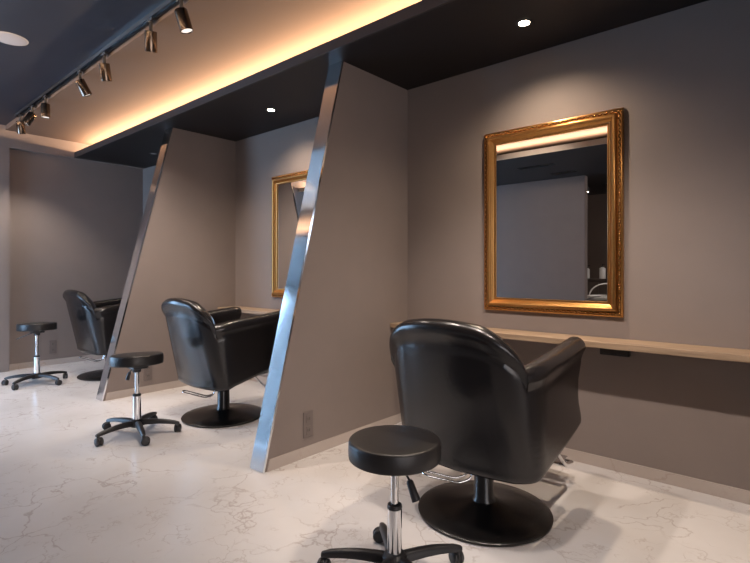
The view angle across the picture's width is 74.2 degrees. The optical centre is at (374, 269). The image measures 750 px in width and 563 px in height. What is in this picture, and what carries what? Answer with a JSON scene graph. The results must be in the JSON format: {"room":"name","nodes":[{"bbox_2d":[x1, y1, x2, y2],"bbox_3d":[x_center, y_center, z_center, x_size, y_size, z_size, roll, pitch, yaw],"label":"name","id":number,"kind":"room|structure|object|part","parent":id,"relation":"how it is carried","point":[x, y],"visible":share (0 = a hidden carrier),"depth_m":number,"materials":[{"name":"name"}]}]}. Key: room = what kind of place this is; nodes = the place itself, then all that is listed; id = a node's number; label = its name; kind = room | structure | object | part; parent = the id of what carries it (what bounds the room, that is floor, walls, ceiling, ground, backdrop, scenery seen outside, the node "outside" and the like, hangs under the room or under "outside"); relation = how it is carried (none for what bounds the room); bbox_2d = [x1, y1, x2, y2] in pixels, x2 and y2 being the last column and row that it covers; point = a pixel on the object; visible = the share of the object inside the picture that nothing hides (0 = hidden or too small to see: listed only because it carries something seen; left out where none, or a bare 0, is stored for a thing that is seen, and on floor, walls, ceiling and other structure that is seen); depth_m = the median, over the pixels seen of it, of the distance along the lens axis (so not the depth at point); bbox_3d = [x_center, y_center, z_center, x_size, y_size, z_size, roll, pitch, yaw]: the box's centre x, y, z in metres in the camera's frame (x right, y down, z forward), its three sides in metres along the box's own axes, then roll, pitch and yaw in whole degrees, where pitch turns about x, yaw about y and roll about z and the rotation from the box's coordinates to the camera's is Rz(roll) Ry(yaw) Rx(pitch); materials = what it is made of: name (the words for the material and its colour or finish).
{"room":"service shop","nodes":[
{"label":"service shop","id":0,"kind":"room"},
{"bbox_2d":[0,124,8,371],"bbox_3d":[-5.074,-0.280,4.390,0.180,2.800,2.990,0,0,41],"label":"pillar","id":1,"kind":"structure","parent":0,"point":[4,134],"depth_m":5.42,"materials":[{"name":"grey paint"}]},
{"bbox_2d":[9,149,142,363],"bbox_3d":[-3.633,-0.112,6.104,0.100,2.463,1.488,0,0,41],"label":"wall","id":2,"kind":"structure","parent":0,"point":[74,224],"depth_m":5.90,"materials":[{"name":"grey paint"}]},
{"bbox_2d":[49,340,56,353],"bbox_3d":[-3.792,0.910,5.838,0.010,0.154,0.076,0,0,41],"label":"wall outlet","id":3,"kind":"object","parent":2,"relation":"attached to","point":[53,343],"visible":1,"depth_m":5.83,"materials":[{"name":"grey plastic"}]},
{"bbox_2d":[9,355,105,369],"bbox_3d":[-3.595,1.087,6.067,0.006,0.065,1.482,0,0,41],"label":"baseboard","id":4,"kind":"structure","parent":2,"relation":"attached to","point":[76,358],"depth_m":5.85,"materials":[{"name":"stone"}]},
{"bbox_2d":[9,131,144,168],"bbox_3d":[-3.603,-1.512,6.078,0.180,0.337,1.488,0,0,41],"label":"beam","id":5,"kind":"structure","parent":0,"point":[21,142],"depth_m":5.72,"materials":[{"name":"beige paint"}]},
{"bbox_2d":[0,0,165,124],"bbox_3d":[-0.597,-1.630,1.750,10.400,0.100,1.015,0,0,41],"label":"ceiling","id":6,"kind":"structure","parent":0,"point":[61,35],"depth_m":3.36,"materials":[{"name":"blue paint"}]},
{"bbox_2d":[0,31,28,45],"bbox_3d":[-2.497,-1.577,3.390,0.212,0.006,0.212,0,0,41],"label":"ceiling speaker","id":7,"kind":"object","parent":6,"relation":"attached to","point":[5,37],"visible":1,"depth_m":3.39,"materials":[{"name":"grey plastic"}]},
{"bbox_2d":[14,0,178,116],"bbox_3d":[-0.986,-1.565,2.723,7.065,0.028,0.035,0,0,41],"label":"track","id":8,"kind":"object","parent":6,"relation":"attached to","point":[165,6],"visible":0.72,"depth_m":3.51,"materials":[{"name":"grey metal"}]},
{"bbox_2d":[16,113,25,133],"bbox_3d":[-3.545,-1.453,4.963,0.072,0.199,0.107,0,0,-22],"label":"track spotlight","id":9,"kind":"object","parent":8,"relation":"hanging from","point":[20,126],"visible":0.93,"depth_m":4.94,"materials":[{"name":"black metal"}]},
{"bbox_2d":[22,104,36,125],"bbox_3d":[-3.259,-1.454,4.678,0.119,0.196,0.077,0,0,-22],"label":"track spotlight","id":10,"kind":"object","parent":8,"relation":"hanging from","point":[30,117],"visible":1,"depth_m":4.66,"materials":[{"name":"black metal"}]},
{"bbox_2d":[41,95,49,118],"bbox_3d":[-2.944,-1.455,4.430,0.076,0.194,0.072,0,0,41],"label":"track spotlight","id":11,"kind":"object","parent":8,"relation":"hanging from","point":[45,107],"visible":1,"depth_m":4.40,"materials":[{"name":"black metal"}]},
{"bbox_2d":[75,69,91,96],"bbox_3d":[-2.287,-1.454,3.888,0.079,0.196,0.119,0,0,41],"label":"track spotlight","id":12,"kind":"object","parent":8,"relation":"hanging from","point":[81,84],"visible":1,"depth_m":3.86,"materials":[{"name":"black metal"}]},
{"bbox_2d":[98,51,111,80],"bbox_3d":[-1.942,-1.453,3.572,0.072,0.199,0.106,0,0,-4],"label":"track spotlight","id":13,"kind":"object","parent":8,"relation":"hanging from","point":[105,71],"visible":1,"depth_m":3.55,"materials":[{"name":"black metal"}]},
{"bbox_2d":[144,17,156,52],"bbox_3d":[-1.397,-1.453,3.092,0.072,0.198,0.111,0,0,-22],"label":"track spotlight","id":14,"kind":"object","parent":8,"relation":"hanging from","point":[150,35],"visible":1,"depth_m":3.07,"materials":[{"name":"black metal"}]},
{"bbox_3d":[-1.391,-1.508,3.076,0.022,0.063,0.022,0,0,41],"label":"stem","id":15,"kind":"part","parent":14,"relation":"part of","materials":[{"name":"black plastic"}]},
{"bbox_2d":[174,0,192,33],"bbox_3d":[-1.091,-1.453,2.830,0.101,0.199,0.075,0,0,-15],"label":"track spotlight","id":16,"kind":"object","parent":8,"relation":"hanging from","point":[181,13],"visible":1,"depth_m":2.80,"materials":[{"name":"black metal"}]},
{"bbox_2d":[96,127,235,400],"bbox_3d":[-1.937,-0.112,4.742,0.125,2.463,1.313,0,0,41],"label":"wall","id":17,"kind":"structure","parent":0,"point":[185,247],"depth_m":4.72,"materials":[{"name":"grey paint"}]},
{"bbox_3d":[-1.884,1.087,4.712,0.005,0.065,1.277,0,0,41],"label":"skirting","id":18,"kind":"part","parent":17,"relation":"part of","materials":[{"name":"stone"}]},
{"bbox_2d":[144,366,151,380],"bbox_3d":[-2.062,0.928,4.504,0.010,0.154,0.076,0,0,41],"label":"wall outlet","id":19,"kind":"object","parent":17,"relation":"attached to","point":[148,371],"visible":0.74,"depth_m":4.50,"materials":[{"name":"grey plastic"}]},
{"bbox_2d":[6,0,421,144],"bbox_3d":[0.155,-1.605,2.475,10.220,0.150,1.065,0,0,41],"label":"ceiling","id":20,"kind":"structure","parent":0,"point":[230,41],"depth_m":3.58,"materials":[{"name":"brown paint"}]},
{"bbox_2d":[250,61,407,472],"bbox_3d":[-0.231,-0.112,3.255,0.125,2.463,1.313,0,0,41],"label":"wall","id":21,"kind":"structure","parent":0,"point":[347,281],"depth_m":3.21,"materials":[{"name":"grey paint"}]},
{"bbox_2d":[74,0,454,157],"bbox_3d":[0.255,-1.373,2.590,10.220,0.063,0.015,0,0,41],"label":"trim","id":22,"kind":"structure","parent":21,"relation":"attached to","point":[419,8],"depth_m":3.28,"materials":[{"name":"grey paint"}]},
{"bbox_2d":[303,410,312,437],"bbox_3d":[-0.399,0.925,2.966,0.010,0.154,0.076,0,0,41],"label":"wall outlet","id":23,"kind":"object","parent":21,"relation":"attached to","point":[307,416],"visible":1,"depth_m":2.96,"materials":[{"name":"grey"}]},
{"bbox_2d":[306,414,310,422],"bbox_3d":[-0.397,0.891,2.965,0.004,0.050,0.036,0,0,41],"label":"receptacle","id":24,"kind":"object","parent":23,"relation":"attached to","point":[308,416],"depth_m":2.96,"materials":[{"name":"grey"}]},
{"bbox_2d":[306,425,310,434],"bbox_3d":[-0.397,0.959,2.965,0.004,0.050,0.036,0,0,41],"label":"receptacle","id":25,"kind":"object","parent":23,"relation":"attached to","point":[308,427],"depth_m":2.96,"materials":[{"name":"grey plastic"}]},
{"bbox_3d":[-0.178,1.087,3.224,0.005,0.065,1.277,0,0,41],"label":"skirting","id":26,"kind":"part","parent":21,"relation":"part of","materials":[{"name":"stone"}]},
{"bbox_2d":[0,358,749,562],"bbox_3d":[-1.422,1.160,0.880,10.700,0.080,6.658,0,0,41],"label":"floor","id":27,"kind":"structure","parent":0,"point":[191,494],"depth_m":2.43,"materials":[{"name":"stone"}]},
{"bbox_2d":[1,322,67,389],"bbox_3d":[-3.325,0.820,4.896,0.551,0.600,0.545,0,0,41],"label":"stool","id":28,"kind":"object","parent":27,"relation":"on","point":[36,328],"visible":1,"depth_m":4.82,"materials":[{"name":"black leather"}]},
{"bbox_3d":[-3.472,1.042,4.836,0.245,0.043,0.042,0,0,-15],"label":"leg","id":29,"kind":"part","parent":28,"relation":"part of","materials":[{"name":"black plastic"}]},
{"bbox_3d":[-3.344,1.042,4.724,0.042,0.043,0.245,0,0,7],"label":"leg","id":30,"kind":"part","parent":28,"relation":"part of","materials":[{"name":"black plastic"}]},
{"bbox_3d":[-3.326,0.560,4.877,0.334,0.071,0.334,-3,-3,41],"label":"seat","id":31,"kind":"part","parent":28,"relation":"part of","materials":[{"name":"black leather"}]},
{"bbox_3d":[-3.325,0.622,4.875,0.130,0.048,0.100,0,0,41],"label":"mounting plate","id":32,"kind":"part","parent":28,"relation":"part of","materials":[{"name":"black plastic"}]},
{"bbox_3d":[-3.325,0.758,4.875,0.027,0.244,0.027,0,0,41],"label":"lift rod","id":33,"kind":"part","parent":28,"relation":"part of","materials":[{"name":"silver metal"}]},
{"bbox_3d":[-3.179,1.042,4.830,0.245,0.043,0.042,0,0,17],"label":"leg","id":34,"kind":"part","parent":28,"relation":"part of","materials":[{"name":"black plastic"}]},
{"bbox_3d":[-3.242,1.042,5.003,0.042,0.043,0.245,0,0,33],"label":"leg","id":35,"kind":"part","parent":28,"relation":"part of","materials":[{"name":"black plastic"}]},
{"bbox_2d":[63,290,121,380],"bbox_3d":[-2.743,0.660,5.345,0.744,0.919,1.038,0,0,41],"label":"salon chair","id":36,"kind":"object","parent":27,"relation":"on","point":[93,322],"visible":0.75,"depth_m":4.93,"materials":[{"name":"black leather"}]},
{"bbox_3d":[-2.993,0.532,5.058,0.672,0.663,0.277,0,0,41],"label":"backrest","id":37,"kind":"part","parent":36,"relation":"part of","materials":[{"name":"black leather"}]},
{"bbox_3d":[-2.551,0.583,5.095,0.126,0.535,0.626,0,0,41],"label":"armrest","id":38,"kind":"part","parent":36,"relation":"part of","materials":[{"name":"black leather"}]},
{"bbox_3d":[-3.017,0.583,5.501,0.126,0.535,0.626,0,0,41],"label":"armrest","id":39,"kind":"part","parent":36,"relation":"part of","materials":[{"name":"black leather"}]},
{"bbox_2d":[94,351,181,446],"bbox_3d":[-1.629,0.844,3.355,0.560,0.552,0.520,0,0,41],"label":"stool","id":40,"kind":"object","parent":27,"relation":"on","point":[135,361],"visible":1,"depth_m":3.33,"materials":[{"name":"black leather"}]},
{"bbox_3d":[-1.704,1.042,3.248,0.042,0.043,0.245,0,0,33],"label":"leg","id":41,"kind":"part","parent":40,"relation":"part of","materials":[{"name":"black plastic"}]},
{"bbox_3d":[-1.763,1.042,3.431,0.245,0.043,0.042,0,0,21],"label":"leg","id":42,"kind":"part","parent":40,"relation":"part of","materials":[{"name":"black plastic"}]},
{"bbox_3d":[-1.679,0.712,3.390,0.065,0.092,0.025,0,0,24],"label":"height lever","id":43,"kind":"part","parent":40,"relation":"part of","materials":[{"name":"black plastic"}]},
{"bbox_3d":[-1.621,0.611,3.378,0.334,0.071,0.334,-4,-4,41],"label":"seat","id":44,"kind":"part","parent":40,"relation":"part of","materials":[{"name":"black leather"}]},
{"bbox_3d":[-1.621,0.783,3.376,0.027,0.194,0.027,0,0,41],"label":"lift rod","id":45,"kind":"part","parent":40,"relation":"part of","materials":[{"name":"silver metal"}]},
{"bbox_3d":[-1.621,0.672,3.376,0.130,0.048,0.100,0,0,41],"label":"mounting plate","id":46,"kind":"part","parent":40,"relation":"part of","materials":[{"name":"black plastic"}]},
{"bbox_3d":[-1.535,1.042,3.249,0.042,0.043,0.245,0,0,-34],"label":"leg","id":47,"kind":"part","parent":40,"relation":"part of","materials":[{"name":"black plastic"}]},
{"bbox_3d":[-1.618,1.042,3.529,0.042,0.043,0.245,0,0,1],"label":"leg","id":48,"kind":"part","parent":40,"relation":"part of","materials":[{"name":"black plastic"}]},
{"bbox_3d":[-1.470,1.042,3.400,0.245,0.043,0.042,0,0,-9],"label":"leg","id":49,"kind":"part","parent":40,"relation":"part of","materials":[{"name":"black plastic"}]},
{"bbox_2d":[161,298,280,427],"bbox_3d":[-1.091,0.660,3.877,0.744,0.919,1.038,0,0,41],"label":"salon chair","id":50,"kind":"object","parent":27,"relation":"on","point":[218,350],"visible":0.96,"depth_m":3.54,"materials":[{"name":"black leather"}]},
{"bbox_3d":[-1.341,0.532,3.591,0.672,0.663,0.277,0,0,41],"label":"backrest","id":51,"kind":"part","parent":50,"relation":"part of","materials":[{"name":"black leather"}]},
{"bbox_3d":[-1.364,0.583,4.034,0.126,0.535,0.626,0,0,41],"label":"armrest","id":52,"kind":"part","parent":50,"relation":"part of","materials":[{"name":"black leather"}]},
{"bbox_3d":[-0.899,0.583,3.628,0.126,0.535,0.626,0,0,41],"label":"armrest","id":53,"kind":"part","parent":50,"relation":"part of","materials":[{"name":"black leather"}]},
{"bbox_2d":[317,425,463,562],"bbox_3d":[0.076,0.864,1.764,0.542,0.513,0.551,0,0,41],"label":"stool","id":54,"kind":"object","parent":27,"relation":"on","point":[394,451],"visible":1,"depth_m":1.76,"materials":[{"name":"black leather"}]},
{"bbox_3d":[-0.079,1.042,1.817,0.245,0.043,0.042,0,0,12],"label":"leg","id":55,"kind":"part","parent":54,"relation":"part of","materials":[{"name":"black plastic"}]},
{"bbox_3d":[0.047,1.042,1.936,0.042,0.043,0.245,0,0,-9],"label":"leg","id":56,"kind":"part","parent":54,"relation":"part of","materials":[{"name":"black plastic"}]},
{"bbox_3d":[-0.008,1.042,1.655,0.042,0.043,0.245,0,0,31],"label":"leg","id":57,"kind":"part","parent":54,"relation":"part of","materials":[{"name":"black plastic"}]},
{"bbox_3d":[0.070,0.642,1.785,0.334,0.071,0.334,0,0,41],"label":"seat","id":58,"kind":"part","parent":54,"relation":"part of","materials":[{"name":"black leather"}]},
{"bbox_3d":[0.070,0.799,1.785,0.027,0.162,0.027,0,0,41],"label":"lift rod","id":59,"kind":"part","parent":54,"relation":"part of","materials":[{"name":"silver metal"}]},
{"bbox_3d":[0.168,1.042,1.668,0.042,0.043,0.245,0,0,-40],"label":"leg","id":60,"kind":"part","parent":54,"relation":"part of","materials":[{"name":"black plastic"}]},
{"bbox_3d":[0.124,0.754,1.743,0.082,0.114,0.032,0,0,41],"label":"height lever","id":61,"kind":"part","parent":54,"relation":"part of","materials":[{"name":"black plastic"}]},
{"bbox_3d":[0.213,1.042,1.840,0.245,0.043,0.042,0,0,-21],"label":"leg","id":62,"kind":"part","parent":54,"relation":"part of","materials":[{"name":"black plastic"}]},
{"bbox_2d":[389,318,585,546],"bbox_3d":[0.575,0.660,2.379,0.744,0.919,1.038,0,0,41],"label":"salon chair","id":63,"kind":"object","parent":27,"relation":"on","point":[496,416],"visible":0.92,"depth_m":2.04,"materials":[{"name":"black leather"}]},
{"bbox_3d":[0.325,0.532,2.092,0.672,0.663,0.277,0,0,41],"label":"backrest","id":64,"kind":"part","parent":63,"relation":"part of","materials":[{"name":"black leather"}]},
{"bbox_3d":[0.767,0.583,2.129,0.126,0.535,0.626,0,0,41],"label":"armrest","id":65,"kind":"part","parent":63,"relation":"part of","materials":[{"name":"black leather"}]},
{"bbox_2d":[77,0,707,167],"bbox_3d":[0.532,-1.437,2.909,10.220,0.187,0.831,0,0,41],"label":"ceiling","id":66,"kind":"structure","parent":0,"point":[457,37],"depth_m":3.10,"materials":[{"name":"black paint"}]},
{"bbox_2d":[265,108,275,111],"bbox_3d":[-0.875,-1.341,4.170,0.090,0.004,0.090,0,0,41],"label":"recessed light","id":67,"kind":"object","parent":66,"relation":"in","point":[267,109],"visible":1,"depth_m":4.17,"materials":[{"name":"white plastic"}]},
{"bbox_2d":[516,19,532,26],"bbox_3d":[0.812,-1.341,2.699,0.090,0.004,0.090,0,0,41],"label":"recessed light","id":68,"kind":"object","parent":66,"relation":"in","point":[524,22],"visible":1,"depth_m":2.69,"materials":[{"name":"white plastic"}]},
{"bbox_2d":[143,0,749,490],"bbox_3d":[0.770,-0.255,3.319,10.400,2.750,0.100,0,0,41],"label":"wall","id":69,"kind":"structure","parent":0,"point":[680,78],"depth_m":2.67,"materials":[{"name":"grey paint"}]},
{"bbox_2d":[218,306,278,313],"bbox_3d":[-0.727,0.398,4.416,2.129,0.032,0.212,0,0,41],"label":"wall shelf","id":70,"kind":"object","parent":69,"relation":"attached to","point":[250,310],"visible":0.13,"depth_m":4.73,"materials":[{"name":"brown wood"}]},
{"bbox_2d":[272,170,307,297],"bbox_3d":[-0.675,-0.313,4.479,0.845,1.150,0.050,0,0,41],"label":"wall mirror","id":71,"kind":"object","parent":69,"relation":"attached to","point":[287,189],"visible":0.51,"depth_m":4.64,"materials":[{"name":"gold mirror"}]},
{"bbox_2d":[278,180,305,288],"bbox_3d":[-0.666,-0.313,4.489,0.685,0.990,0.005,0,0,41],"label":"mirror glass","id":72,"kind":"object","parent":71,"relation":"attached to","point":[290,192],"depth_m":4.62,"materials":[{"name":"silver metal"}]},
{"bbox_2d":[250,376,749,504],"bbox_3d":[0.773,1.087,3.246,10.300,0.065,0.006,0,0,41],"label":"baseboard","id":73,"kind":"structure","parent":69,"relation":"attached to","point":[703,486],"depth_m":2.61,"materials":[{"name":"paint"}]},
{"bbox_2d":[484,107,623,316],"bbox_3d":[1.036,-0.313,2.987,0.845,1.150,0.050,0,0,41],"label":"wall mirror","id":74,"kind":"object","parent":69,"relation":"attached to","point":[554,190],"visible":1,"depth_m":2.96,"materials":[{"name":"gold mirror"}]},
{"bbox_2d":[496,126,606,301],"bbox_3d":[1.045,-0.313,2.998,0.685,0.990,0.005,0,0,41],"label":"mirror glass","id":75,"kind":"object","parent":74,"relation":"attached to","point":[551,186],"depth_m":2.97,"materials":[{"name":"silver metal"}]},
{"bbox_2d":[390,321,749,362],"bbox_3d":[0.995,0.398,2.915,2.170,0.032,0.212,0,0,41],"label":"wall shelf","id":76,"kind":"object","parent":69,"relation":"attached to","point":[696,351],"visible":0.61,"depth_m":2.53,"materials":[{"name":"brown wood"}]},
{"bbox_2d":[600,348,630,356],"bbox_3d":[1.324,0.452,2.737,0.150,0.044,0.048,0,0,41],"label":"power strip","id":77,"kind":"object","parent":69,"relation":"attached to","point":[621,353],"visible":0.71,"depth_m":2.72,"materials":[{"name":"black plastic"}]},
{"bbox_2d":[603,349,610,353],"bbox_3d":[1.284,0.452,2.743,0.040,0.026,0.004,0,0,41],"label":"socket","id":78,"kind":"object","parent":77,"relation":"attached to","point":[605,351],"depth_m":2.74,"materials":[{"name":"grey plastic"}]},
{"bbox_2d":[617,350,624,354],"bbox_3d":[1.336,0.452,2.697,0.040,0.026,0.004,0,0,41],"label":"socket","id":79,"kind":"object","parent":77,"relation":"attached to","point":[619,352],"depth_m":2.70,"materials":[{"name":"grey plastic"}]}
]}

